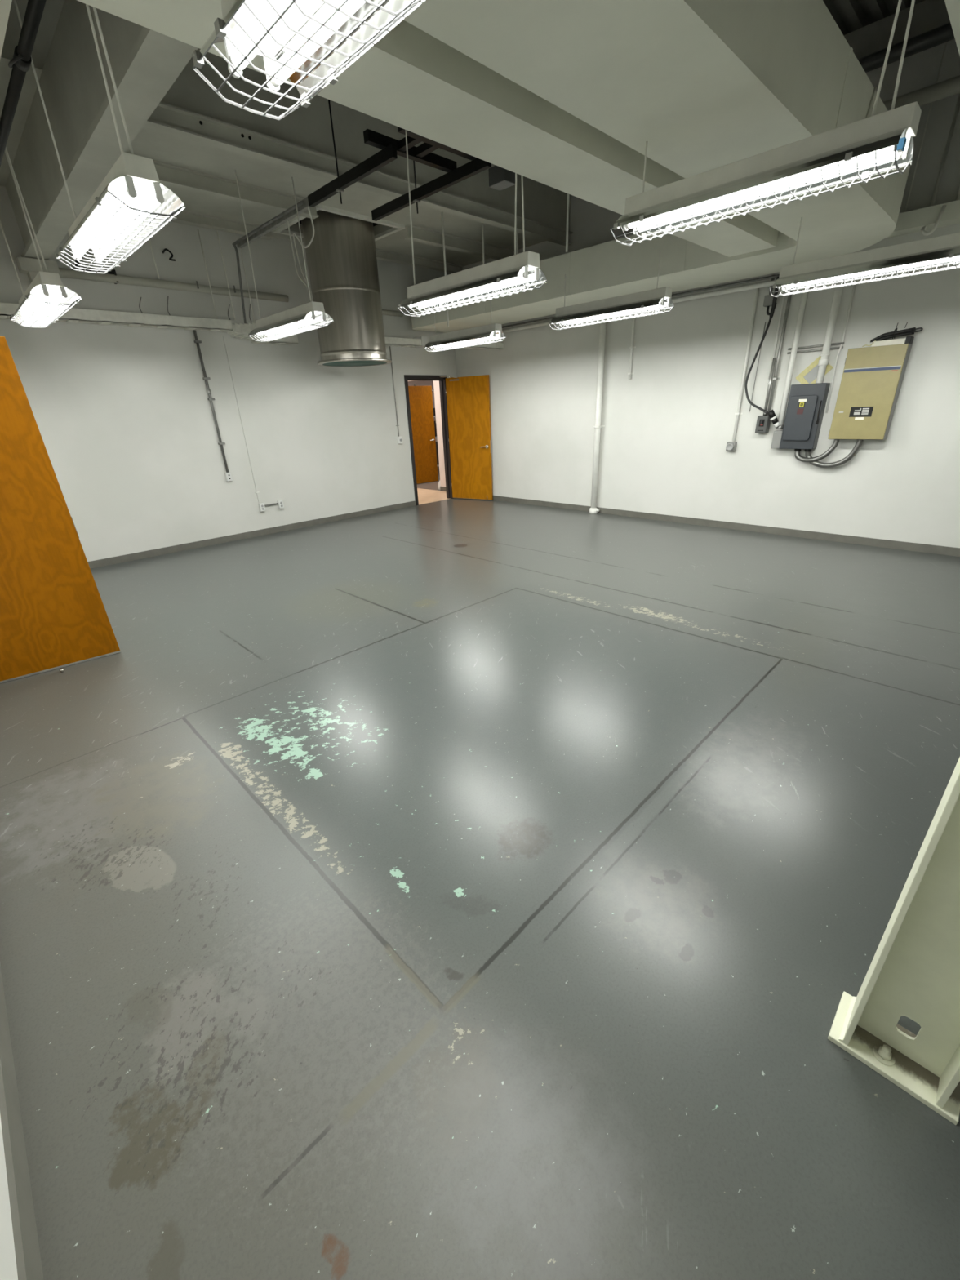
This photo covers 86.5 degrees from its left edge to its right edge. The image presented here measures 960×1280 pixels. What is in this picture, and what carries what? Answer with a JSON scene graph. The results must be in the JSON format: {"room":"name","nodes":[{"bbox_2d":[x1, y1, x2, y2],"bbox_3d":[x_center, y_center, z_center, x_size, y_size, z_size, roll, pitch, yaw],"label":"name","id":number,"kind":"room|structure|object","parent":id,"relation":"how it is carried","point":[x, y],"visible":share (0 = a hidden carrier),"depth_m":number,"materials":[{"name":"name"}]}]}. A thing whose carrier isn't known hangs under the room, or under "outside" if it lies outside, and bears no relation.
{"room":"empty workshop","nodes":[
{"label":"empty workshop","id":0,"kind":"room"},
{"bbox_2d":[0,1115,17,1279],"bbox_3d":[-2.491,-1.264,1.397,9.600,4.600,0.120,21,33,41],"label":"wall","id":1,"kind":"structure","parent":0,"point":[8,1269],"depth_m":1.05,"materials":[{"name":"paint"}]},
{"bbox_2d":[0,0,12,59],"bbox_3d":[-3.416,-2.898,2.634,4.800,0.380,1.145,21,33,41],"label":"ventilation duct","id":2,"kind":"object","parent":1,"relation":"attached to","point":[5,5],"visible":1,"depth_m":2.04,"materials":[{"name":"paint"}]},
{"bbox_2d":[0,964,44,1279],"bbox_3d":[-2.351,0.762,2.367,9.588,0.100,0.012,21,33,41],"label":"baseboard","id":3,"kind":"structure","parent":1,"relation":"attached to","point":[28,1257],"depth_m":1.19,"materials":[{"name":"plastic"}]},
{"bbox_2d":[0,336,120,683],"bbox_3d":[-3.215,-0.749,3.301,0.924,2.134,0.047,-20,30,-34],"label":"door","id":4,"kind":"structure","parent":1,"relation":"in","point":[53,615],"depth_m":3.52,"materials":[{"name":"brown wood"}]},
{"bbox_2d":[76,0,778,257],"bbox_3d":[0.304,-2.838,2.695,0.444,0.435,6.430,21,33,41],"label":"ceiling beam","id":5,"kind":"structure","parent":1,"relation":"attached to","point":[411,80],"depth_m":2.40,"materials":[{"name":"paint"}]},
{"bbox_2d":[0,185,456,561],"bbox_3d":[-3.229,-3.785,7.001,0.120,4.600,7.785,21,33,41],"label":"wall","id":6,"kind":"structure","parent":0,"point":[123,415],"depth_m":6.71,"materials":[{"name":"paint"}]},
{"bbox_2d":[0,0,46,166],"bbox_3d":[-3.146,-2.986,3.280,5.250,0.074,0.086,21,33,41],"label":"pipe","id":7,"kind":"object","parent":6,"relation":"attached to","point":[20,63],"visible":1,"depth_m":2.27,"materials":[{"name":"grey metal"}]},
{"bbox_2d":[15,256,60,283],"bbox_3d":[-4.576,-3.807,5.319,0.160,0.240,0.320,21,33,41],"label":"bracket","id":8,"kind":"object","parent":6,"relation":"attached to","point":[30,266],"visible":0.54,"depth_m":5.24,"materials":[{"name":"metal"}]},
{"bbox_2d":[73,259,118,284],"bbox_3d":[-4.231,-4.065,5.634,0.100,0.180,0.350,21,33,41],"label":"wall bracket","id":9,"kind":"object","parent":6,"relation":"attached to","point":[113,272],"visible":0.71,"depth_m":5.59,"materials":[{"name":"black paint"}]},
{"bbox_2d":[0,302,298,345],"bbox_3d":[-4.110,-3.538,5.690,0.400,0.224,4.445,21,33,41],"label":"ceiling beam","id":10,"kind":"structure","parent":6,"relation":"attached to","point":[73,315],"depth_m":5.96,"materials":[{"name":"paint"}]},
{"bbox_2d":[197,229,217,319],"bbox_3d":[-3.356,-4.485,6.303,0.012,0.940,0.010,21,33,41],"label":"rod","id":11,"kind":"object","parent":10,"relation":"attached to","point":[197,229],"visible":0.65,"depth_m":6.29,"materials":[{"name":"paint"}]},
{"bbox_2d":[237,236,255,323],"bbox_3d":[-3.015,-4.588,6.630,0.012,1.050,0.010,21,33,41],"label":"rod","id":12,"kind":"object","parent":10,"relation":"attached to","point":[237,237],"visible":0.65,"depth_m":6.61,"materials":[{"name":"paint"}]},
{"bbox_2d":[148,238,159,279],"bbox_3d":[-3.800,-4.492,5.926,0.016,0.580,0.014,21,33,41],"label":"rod","id":13,"kind":"object","parent":6,"relation":"attached to","point":[149,238],"visible":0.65,"depth_m":5.95,"materials":[{"name":"paint"}]},
{"bbox_2d":[58,267,288,302],"bbox_3d":[-3.564,-4.310,6.220,0.107,0.112,2.570,21,33,41],"label":"pipe","id":14,"kind":"object","parent":6,"relation":"attached to","point":[64,273],"visible":0.92,"depth_m":6.05,"materials":[{"name":"metal"}]},
{"bbox_2d":[193,329,228,472],"bbox_3d":[-3.555,-3.143,6.780,0.051,1.760,0.075,21,33,41],"label":"conduit","id":15,"kind":"object","parent":6,"relation":"attached to","point":[197,341],"visible":0.91,"depth_m":6.73,"materials":[{"name":"metal"}]},
{"bbox_2d":[224,471,232,481],"bbox_3d":[-3.525,-2.289,7.160,0.054,0.116,0.074,21,33,41],"label":"wall outlet","id":16,"kind":"object","parent":6,"relation":"attached to","point":[228,475],"visible":1,"depth_m":7.14,"materials":[{"name":"white plastic"}]},
{"bbox_2d":[222,335,260,503],"bbox_3d":[-3.312,-3.006,7.125,0.018,2.154,0.058,21,33,41],"label":"wire raceway","id":17,"kind":"object","parent":6,"relation":"attached to","point":[224,337],"visible":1,"depth_m":7.08,"materials":[{"name":"paint"}]},
{"bbox_2d":[87,500,415,568],"bbox_3d":[-3.051,-1.736,7.930,0.012,0.088,7.665,21,33,41],"label":"baseboard","id":18,"kind":"structure","parent":6,"relation":"attached to","point":[131,557],"depth_m":7.46,"materials":[{"name":"plastic"}]},
{"bbox_2d":[257,502,265,511],"bbox_3d":[-3.243,-1.974,7.593,0.054,0.116,0.074,21,33,41],"label":"wall outlet","id":19,"kind":"object","parent":6,"relation":"attached to","point":[261,506],"visible":1,"depth_m":7.57,"materials":[{"name":"white plastic"}]},
{"bbox_2d":[382,309,403,316],"bbox_3d":[-1.650,-5.129,7.964,0.070,0.067,1.080,21,33,41],"label":"pipe","id":20,"kind":"object","parent":6,"relation":"attached to","point":[391,313],"visible":0.25,"depth_m":8.16,"materials":[{"name":"metal"}]},
{"bbox_2d":[389,346,399,436],"bbox_3d":[-1.451,-4.197,8.652,0.020,1.400,0.056,21,33,41],"label":"wire raceway","id":21,"kind":"object","parent":6,"relation":"attached to","point":[397,425],"visible":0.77,"depth_m":8.65,"materials":[{"name":"metal"}]},
{"bbox_2d":[384,336,427,347],"bbox_3d":[-1.437,-4.821,8.214,0.240,0.144,1.340,21,33,41],"label":"cable tray","id":22,"kind":"object","parent":6,"relation":"attached to","point":[420,341],"visible":0.56,"depth_m":8.35,"materials":[{"name":"paint"}]},
{"bbox_2d":[404,374,453,505],"bbox_3d":[-0.957,-3.695,9.499,0.160,2.185,0.965,21,33,41],"label":"door frame","id":23,"kind":"structure","parent":6,"relation":"attached to","point":[406,377],"depth_m":9.46,"materials":[{"name":"paint"}]},
{"bbox_2d":[0,0,570,266],"bbox_3d":[-2.381,-5.165,5.361,2.490,0.800,7.785,21,33,41],"label":"ceiling","id":24,"kind":"structure","parent":0,"point":[309,127],"depth_m":4.86,"materials":[{"name":"paint"}]},
{"bbox_2d":[0,146,81,328],"bbox_3d":[-3.470,-3.187,3.760,1.263,1.384,0.308,21,33,41],"label":"fluorescent light","id":25,"kind":"object","parent":24,"relation":"hanging from","point":[46,295],"visible":1,"depth_m":3.75,"materials":[{"name":"white metal"}]},
{"bbox_2d":[4,0,198,260],"bbox_3d":[-2.788,-3.518,3.474,5.260,0.600,0.200,21,33,41],"label":"ceiling beam","id":26,"kind":"structure","parent":24,"relation":"attached to","point":[145,63],"depth_m":3.17,"materials":[{"name":"paint"}]},
{"bbox_2d":[169,209,273,239],"bbox_3d":[-3.527,-4.792,5.739,0.120,0.100,2.440,21,33,41],"label":"joist","id":27,"kind":"object","parent":24,"relation":"attached to","point":[186,217],"visible":0.19,"depth_m":6.06,"materials":[{"name":"paint"}]},
{"bbox_2d":[216,230,235,319],"bbox_3d":[-3.122,-4.476,6.285,0.012,0.920,0.010,21,33,41],"label":"rod","id":28,"kind":"object","parent":27,"relation":"hanging from","point":[216,230],"visible":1,"depth_m":6.28,"materials":[{"name":"paint"}]},
{"bbox_2d":[153,160,319,218],"bbox_3d":[-2.719,-4.472,5.001,0.120,0.135,2.440,21,33,41],"label":"joist","id":29,"kind":"object","parent":24,"relation":"attached to","point":[170,175],"visible":0.48,"depth_m":5.12,"materials":[{"name":"paint"}]},
{"bbox_2d":[234,169,333,342],"bbox_3d":[-1.949,-3.727,4.850,1.263,1.426,0.308,21,33,41],"label":"fluorescent light","id":30,"kind":"object","parent":24,"relation":"hanging from","point":[296,320],"visible":1,"depth_m":4.95,"materials":[{"name":"white metal"}]},
{"bbox_2d":[273,204,405,240],"bbox_3d":[-1.799,-5.267,6.537,1.120,0.035,1.250,21,33,41],"label":"trim","id":31,"kind":"structure","parent":24,"relation":"attached to","point":[397,227],"depth_m":6.32,"materials":[{"name":"paint"}]},
{"bbox_2d":[142,102,573,245],"bbox_3d":[-0.781,-4.718,5.356,0.120,0.135,5.780,21,33,41],"label":"joist","id":32,"kind":"object","parent":24,"relation":"attached to","point":[166,118],"visible":0.84,"depth_m":4.65,"materials":[{"name":"paint"}]},
{"bbox_2d":[375,248,463,273],"bbox_3d":[-1.028,-5.924,7.984,0.120,0.100,2.030,21,33,41],"label":"joist","id":33,"kind":"object","parent":24,"relation":"attached to","point":[381,255],"visible":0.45,"depth_m":7.99,"materials":[{"name":"paint"}]},
{"bbox_2d":[440,212,446,275],"bbox_3d":[-0.446,-4.849,6.354,0.024,0.750,0.021,21,33,41],"label":"rod","id":34,"kind":"object","parent":24,"relation":"hanging from","point":[442,213],"visible":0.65,"depth_m":6.32,"materials":[{"name":"paint"}]},
{"bbox_2d":[404,224,514,259],"bbox_3d":[-0.220,-5.604,7.246,0.120,0.135,2.030,21,33,41],"label":"joist","id":35,"kind":"object","parent":24,"relation":"attached to","point":[420,234],"visible":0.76,"depth_m":7.13,"materials":[{"name":"paint"}]},
{"bbox_2d":[481,223,484,264],"bbox_3d":[0.049,-5.050,6.807,0.024,0.800,0.021,21,33,41],"label":"rod","id":36,"kind":"object","parent":24,"relation":"hanging from","point":[482,232],"visible":0.65,"depth_m":6.72,"materials":[{"name":"paint"}]},
{"bbox_3d":[-1.816,-5.656,6.360,1.060,0.620,1.190,21,33,41],"label":"ceiling","id":37,"kind":"structure","parent":24,"relation":"attached to","visible":0},
{"bbox_2d":[301,209,391,366],"bbox_3d":[-1.794,-4.891,6.689,1.016,2.245,1.016,21,33,41],"label":"duct","id":38,"kind":"object","parent":37,"relation":"hanging from","point":[341,255],"visible":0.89,"depth_m":6.49,"materials":[{"name":"silver metal"}]},
{"bbox_2d":[408,380,438,466],"bbox_3d":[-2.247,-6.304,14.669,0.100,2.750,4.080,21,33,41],"label":"door frame","id":39,"kind":"structure","parent":0,"point":[419,383],"depth_m":14.86,"materials":[{"name":"paint"}]},
{"bbox_2d":[407,380,445,486],"bbox_3d":[-1.964,-4.969,11.711,4.880,2.750,0.120,21,33,41],"label":"wall","id":40,"kind":"structure","parent":0,"point":[436,383],"depth_m":10.69,"materials":[{"name":"paint"}]},
{"bbox_2d":[408,386,438,484],"bbox_3d":[-1.401,-4.783,11.983,0.876,2.118,0.109,-22,31,-36],"label":"door","id":41,"kind":"structure","parent":40,"relation":"in","point":[420,397],"depth_m":12.03,"materials":[{"name":"brown wood"}]},
{"bbox_2d":[0,466,959,1279],"bbox_3d":[0.129,-1.682,7.796,14.720,0.150,12.185,21,33,41],"label":"floor","id":42,"kind":"structure","parent":0,"point":[455,888],"depth_m":1.86,"materials":[{"name":"paint"}]},
{"bbox_2d":[589,319,606,514],"bbox_3d":[1.791,-3.341,7.670,0.169,2.840,0.148,21,33,41],"label":"pipe","id":43,"kind":"object","parent":42,"relation":"on","point":[593,510],"visible":0.94,"depth_m":7.64,"materials":[{"name":"white metal"}]},
{"bbox_2d":[827,756,959,1124],"bbox_3d":[1.027,-0.929,0.446,0.271,4.500,0.163,21,33,41],"label":"steel column","id":44,"kind":"structure","parent":42,"relation":"on","point":[913,971],"depth_m":1.26,"materials":[{"name":"beige metal"}]},
{"bbox_2d":[403,0,910,333],"bbox_3d":[-0.523,-3.695,4.720,6.502,0.432,6.615,21,33,41],"label":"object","id":45,"kind":"object","parent":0,"point":[708,85],"visible":0.66,"depth_m":2.37,"materials":[{"name":"paint"}]},
{"bbox_2d":[423,296,506,351],"bbox_3d":[-0.230,-4.106,6.511,1.263,0.648,0.308,21,33,41],"label":"fluorescent light","id":46,"kind":"object","parent":45,"relation":"hanging from","point":[494,331],"visible":0.99,"depth_m":6.48,"materials":[{"name":"white metal"}]},
{"bbox_2d":[547,250,674,329],"bbox_3d":[1.261,-3.400,5.003,1.263,0.481,0.308,21,33,41],"label":"fluorescent light","id":47,"kind":"object","parent":45,"relation":"hanging from","point":[660,299],"visible":1,"depth_m":4.95,"materials":[{"name":"white metal"}]},
{"bbox_2d":[502,274,779,328],"bbox_3d":[2.699,-4.223,6.153,8.850,0.053,0.026,21,33,41],"label":"conduit","id":48,"kind":"object","parent":45,"relation":"attached to","point":[777,275],"visible":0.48,"depth_m":6.12,"materials":[{"name":"grey metal"}]},
{"bbox_2d":[768,217,959,297],"bbox_3d":[2.815,-2.829,3.615,1.263,0.491,0.308,21,33,41],"label":"fluorescent light","id":49,"kind":"object","parent":45,"relation":"hanging from","point":[941,251],"visible":1,"depth_m":3.63,"materials":[{"name":"white metal"}]},
{"bbox_2d":[454,39,959,547],"bbox_3d":[2.956,-3.765,6.366,9.720,4.600,0.120,21,33,41],"label":"wall","id":50,"kind":"structure","parent":0,"point":[665,434],"depth_m":6.38,"materials":[{"name":"paint"}]},
{"bbox_2d":[439,374,493,500],"bbox_3d":[-0.224,-3.727,9.511,0.942,2.157,0.208,8,27,23],"label":"door","id":51,"kind":"structure","parent":50,"relation":"in","point":[468,397],"depth_m":9.47,"materials":[{"name":"brown wood"}]},
{"bbox_2d":[449,342,503,350],"bbox_3d":[-0.054,-4.735,8.201,0.140,0.089,1.120,21,33,41],"label":"cable tray","id":52,"kind":"object","parent":50,"relation":"attached to","point":[493,346],"visible":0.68,"depth_m":8.30,"materials":[{"name":"paint"}]},
{"bbox_2d":[627,314,635,379],"bbox_3d":[2.097,-4.110,7.023,0.092,0.930,0.045,21,33,41],"label":"conduit","id":53,"kind":"object","parent":50,"relation":"attached to","point":[632,347],"visible":0.86,"depth_m":7.04,"materials":[{"name":"grey metal"}]},
{"bbox_2d":[502,280,776,333],"bbox_3d":[2.747,-4.179,6.184,8.800,0.076,0.048,21,33,41],"label":"conduit","id":54,"kind":"object","parent":50,"relation":"attached to","point":[765,284],"visible":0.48,"depth_m":6.17,"materials":[{"name":"grey metal"}]},
{"bbox_2d":[492,495,959,556],"bbox_3d":[3.046,-1.675,7.215,9.588,0.088,0.012,21,33,41],"label":"baseboard","id":55,"kind":"structure","parent":50,"relation":"attached to","point":[937,549],"depth_m":6.62,"materials":[{"name":"plastic"}]},
{"bbox_2d":[725,441,737,451],"bbox_3d":[3.219,-2.481,6.551,0.105,0.110,0.094,21,33,41],"label":"outlet","id":56,"kind":"object","parent":50,"relation":"attached to","point":[731,446],"visible":1,"depth_m":6.53,"materials":[{"name":"grey metal"}]},
{"bbox_2d":[732,282,759,441],"bbox_3d":[3.215,-3.308,6.183,0.092,1.700,0.045,21,33,41],"label":"conduit","id":57,"kind":"object","parent":50,"relation":"attached to","point":[738,413],"visible":1,"depth_m":6.16,"materials":[{"name":"grey metal"}]},
{"bbox_2d":[749,321,765,411],"bbox_3d":[3.322,-3.255,6.116,0.023,0.950,0.007,21,33,41],"label":"loose wire","id":58,"kind":"object","parent":50,"relation":"attached to","point":[765,322],"visible":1,"depth_m":6.12,"materials":[{"name":"grey rubber"}]},
{"bbox_2d":[755,412,770,433],"bbox_3d":[3.437,-2.637,6.197,0.125,0.230,0.135,21,33,41],"label":"switch","id":59,"kind":"object","parent":50,"relation":"attached to","point":[762,426],"visible":0.87,"depth_m":6.17,"materials":[{"name":"grey metal"}]},
{"bbox_2d":[763,357,776,413],"bbox_3d":[3.442,-3.013,6.056,0.092,0.590,0.073,21,33,41],"label":"conduit","id":60,"kind":"object","parent":50,"relation":"attached to","point":[770,383],"visible":0.94,"depth_m":6.03,"materials":[{"name":"metal"}]},
{"bbox_2d":[763,277,776,315],"bbox_3d":[3.286,-3.869,5.731,0.142,0.392,0.113,21,33,41],"label":"junction box","id":61,"kind":"object","parent":50,"relation":"attached to","point":[768,299],"visible":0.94,"depth_m":5.74,"materials":[{"name":"grey metal"}]},
{"bbox_2d":[744,276,780,427],"bbox_3d":[3.347,-3.272,5.884,0.474,1.532,0.091,21,33,41],"label":"cable","id":62,"kind":"object","parent":61,"relation":"hanging from","point":[773,417],"visible":0.97,"depth_m":6.02,"materials":[{"name":"rubber"}]},
{"bbox_2d":[768,288,786,378],"bbox_3d":[3.411,-3.634,5.810,0.026,1.185,0.026,21,33,41],"label":"conduit","id":63,"kind":"object","parent":50,"relation":"attached to","point":[784,296],"visible":0.66,"depth_m":5.84,"materials":[{"name":"grey metal"}]},
{"bbox_2d":[766,290,792,415],"bbox_3d":[3.461,-3.324,5.893,0.094,1.450,0.054,21,33,41],"label":"conduit","id":64,"kind":"object","parent":50,"relation":"attached to","point":[788,300],"visible":0.7,"depth_m":5.88,"materials":[{"name":"metal"}]},
{"bbox_2d":[776,288,808,429],"bbox_3d":[3.541,-3.217,5.770,0.070,1.550,0.072,21,33,41],"label":"pipe","id":65,"kind":"object","parent":50,"relation":"attached to","point":[804,295],"visible":0.84,"depth_m":5.76,"materials":[{"name":"metal"}]},
{"bbox_2d":[770,382,830,451],"bbox_3d":[3.683,-2.561,5.904,0.467,0.715,0.208,21,33,41],"label":"electrical panel","id":66,"kind":"object","parent":50,"relation":"attached to","point":[806,402],"visible":1,"depth_m":5.82,"materials":[{"name":"grey metal"}]},
{"bbox_2d":[794,439,839,462],"bbox_3d":[3.875,-2.191,5.897,0.431,0.272,0.077,21,33,41],"label":"conduit","id":67,"kind":"object","parent":66,"relation":"attached to","point":[797,454],"visible":0.98,"depth_m":5.88,"materials":[{"name":"metal"}]},
{"bbox_2d":[795,355,833,384],"bbox_3d":[3.761,-3.008,5.749,0.361,0.361,0.008,21,33,41],"label":"paper","id":68,"kind":"object","parent":50,"relation":"attached to","point":[809,375],"visible":0.59,"depth_m":5.77,"materials":[{"name":"yellow paper"}]},
{"bbox_2d":[786,346,843,354],"bbox_3d":[3.709,-3.213,5.663,0.540,0.028,0.020,21,33,41],"label":"conduit","id":69,"kind":"object","parent":50,"relation":"attached to","point":[833,348],"visible":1,"depth_m":5.67,"materials":[{"name":"metal"}]},
{"bbox_2d":[787,342,844,350],"bbox_3d":[3.708,-3.249,5.647,0.540,0.028,0.020,21,33,41],"label":"conduit","id":70,"kind":"object","parent":50,"relation":"attached to","point":[840,343],"visible":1,"depth_m":5.64,"materials":[{"name":"metal"}]},
{"bbox_2d":[815,282,844,383],"bbox_3d":[3.751,-3.344,5.456,0.096,1.075,0.096,21,33,41],"label":"pipe","id":71,"kind":"object","parent":50,"relation":"attached to","point":[824,362],"visible":0.94,"depth_m":5.46,"materials":[{"name":"white metal"}]},
{"bbox_2d":[825,280,856,413],"bbox_3d":[3.879,-3.193,5.480,0.038,1.380,0.034,21,33,41],"label":"conduit","id":72,"kind":"object","parent":50,"relation":"attached to","point":[854,286],"visible":0.88,"depth_m":5.49,"materials":[{"name":"grey metal"}]},
{"bbox_2d":[827,343,912,439],"bbox_3d":[4.113,-2.606,5.418,0.513,0.885,0.189,21,33,41],"label":"electrical panel","id":73,"kind":"object","parent":50,"relation":"attached to","point":[872,379],"visible":1,"depth_m":5.34,"materials":[{"name":"beige metal"}]},
{"bbox_2d":[804,440,862,468],"bbox_3d":[4.001,-2.125,5.811,0.070,0.325,0.542,-24,32,-39],"label":"conduit","id":74,"kind":"object","parent":73,"relation":"attached to","point":[859,442],"visible":0.94,"depth_m":5.78,"materials":[{"name":"metal"}]},
{"bbox_2d":[871,337,906,346],"bbox_3d":[4.152,-3.012,5.177,0.270,0.050,0.120,21,33,41],"label":"carton","id":75,"kind":"object","parent":73,"relation":"on","point":[898,341],"visible":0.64,"depth_m":5.13,"materials":[{"name":"paper"}]},
{"bbox_2d":[870,321,923,342],"bbox_3d":[4.172,-3.086,5.109,0.404,0.152,0.097,21,33,41],"label":"cable bundle","id":76,"kind":"object","parent":75,"relation":"on","point":[895,333],"visible":0.98,"depth_m":5.10,"materials":[{"name":"black rubber"}]},
{"bbox_2d":[904,336,914,344],"bbox_3d":[4.266,-2.978,5.072,0.043,0.064,0.135,21,33,41],"label":"block","id":77,"kind":"object","parent":73,"relation":"on","point":[908,340],"visible":0.86,"depth_m":5.03,"materials":[{"name":"black paint"}]},
{"bbox_2d":[885,200,959,238],"bbox_3d":[3.964,-3.959,4.877,2.050,0.135,0.220,21,33,41],"label":"ceiling beam","id":78,"kind":"structure","parent":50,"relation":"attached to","point":[911,221],"depth_m":4.67,"materials":[{"name":"paint"}]},
{"bbox_2d":[920,93,959,235],"bbox_3d":[4.127,-4.428,4.396,0.148,1.555,0.208,21,33,41],"label":"conduit","id":79,"kind":"object","parent":50,"relation":"attached to","point":[923,231],"visible":0.94,"depth_m":4.57,"materials":[{"name":"metal"}]},
{"bbox_2d":[944,0,959,56],"bbox_3d":[3.354,-3.423,2.921,0.670,0.400,3.900,21,33,41],"label":"ventilation duct","id":80,"kind":"object","parent":50,"relation":"attached to","point":[953,6],"visible":1,"depth_m":2.38,"materials":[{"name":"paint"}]},
{"bbox_2d":[822,0,924,35],"bbox_3d":[1.004,-4.201,2.078,7.110,0.100,7.785,21,33,41],"label":"deck","id":81,"kind":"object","parent":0,"point":[850,15],"depth_m":4.28,"materials":[{"name":"paint"}]},
{"bbox_2d":[13,0,185,273],"bbox_3d":[-1.884,-2.924,2.159,1.263,2.062,0.308,21,33,41],"label":"fluorescent light","id":82,"kind":"object","parent":81,"relation":"hanging from","point":[131,204],"visible":1,"depth_m":2.34,"materials":[{"name":"white metal"}]},
{"bbox_2d":[191,0,426,119],"bbox_3d":[-0.226,-2.252,0.573,1.263,2.102,0.308,21,33,41],"label":"fluorescent light","id":83,"kind":"object","parent":81,"relation":"hanging from","point":[310,43],"visible":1,"depth_m":1.24,"materials":[{"name":"paint"}]},
{"bbox_2d":[236,99,491,248],"bbox_3d":[-1.367,-4.704,4.880,3.800,1.120,0.940,21,33,41],"label":"frame","id":84,"kind":"object","parent":81,"relation":"hanging from","point":[391,148],"visible":0.62,"depth_m":4.48,"materials":[{"name":"black paint"}]},
{"bbox_2d":[231,200,304,324],"bbox_3d":[-2.362,-4.157,5.741,1.844,0.817,0.031,21,33,41],"label":"conduit","id":85,"kind":"object","parent":84,"relation":"attached to","point":[300,203],"visible":1,"depth_m":5.88,"materials":[{"name":"grey metal"}]},
{"bbox_2d":[286,219,311,297],"bbox_3d":[-1.793,-3.766,5.055,0.033,0.924,1.068,-12,26,-19],"label":"cable","id":86,"kind":"object","parent":84,"relation":"hanging from","point":[300,277],"visible":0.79,"depth_m":5.28,"materials":[{"name":"paint"}]},
{"bbox_2d":[293,207,314,302],"bbox_3d":[-1.637,-3.722,4.947,0.212,0.925,0.873,-11,26,-18],"label":"cable","id":87,"kind":"object","parent":84,"relation":"hanging from","point":[309,212],"visible":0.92,"depth_m":5.17,"materials":[{"name":"paint"}]},
{"bbox_2d":[397,129,546,316],"bbox_3d":[-0.142,-3.433,3.255,1.263,2.182,0.308,21,33,41],"label":"fluorescent light","id":88,"kind":"object","parent":81,"relation":"hanging from","point":[519,271],"visible":0.98,"depth_m":3.53,"materials":[{"name":"white metal"}]},
{"bbox_2d":[488,164,515,191],"bbox_3d":[0.162,-4.325,3.999,0.180,1.200,0.140,21,33,41],"label":"sensor box","id":89,"kind":"object","parent":81,"relation":"hanging from","point":[500,178],"visible":0.59,"depth_m":4.19,"materials":[{"name":"grey metal"}]},
{"bbox_2d":[565,193,569,252],"bbox_3d":[1.007,-5.169,5.807,0.028,1.230,0.024,21,33,41],"label":"rod","id":90,"kind":"object","parent":81,"relation":"hanging from","point":[568,194],"visible":0.35,"depth_m":5.94,"materials":[{"name":"paint"}]},
{"bbox_2d":[609,0,921,245],"bbox_3d":[1.208,-2.991,2.022,1.263,2.072,0.308,21,33,41],"label":"fluorescent light","id":91,"kind":"object","parent":81,"relation":"hanging from","point":[883,142],"visible":1,"depth_m":2.26,"materials":[{"name":"white metal"}]},
{"bbox_2d":[904,41,946,212],"bbox_3d":[4.009,-4.632,4.582,0.010,1.330,0.009,21,33,41],"label":"wire","id":92,"kind":"object","parent":81,"relation":"hanging from","point":[946,42],"visible":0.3,"depth_m":4.61,"materials":[{"name":"paint"}]},
{"bbox_3d":[3.695,-1.209,0.684,0.120,4.600,7.905,21,33,41],"label":"wall","id":93,"kind":"structure","parent":0,"visible":0},
{"bbox_2d":[843,0,950,59],"bbox_3d":[4.471,-4.635,3.277,4.000,0.220,0.100,21,33,41],"label":"ceiling beam","id":94,"kind":"structure","parent":93,"relation":"attached to","point":[927,15],"depth_m":4.18,"materials":[{"name":"paint"}]},
{"bbox_2d":[857,22,955,72],"bbox_3d":[4.164,-4.313,3.228,4.200,0.095,0.100,21,33,41],"label":"ceiling pipe","id":95,"kind":"object","parent":93,"relation":"attached to","point":[944,33],"visible":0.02,"depth_m":3.95,"materials":[{"name":"grey metal"}]},
{"bbox_2d":[883,75,959,111],"bbox_3d":[4.524,-4.271,3.559,4.100,0.105,0.110,21,33,41],"label":"ceiling pipe","id":96,"kind":"object","parent":93,"relation":"attached to","point":[951,86],"visible":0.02,"depth_m":4.24,"materials":[{"name":"metal"}]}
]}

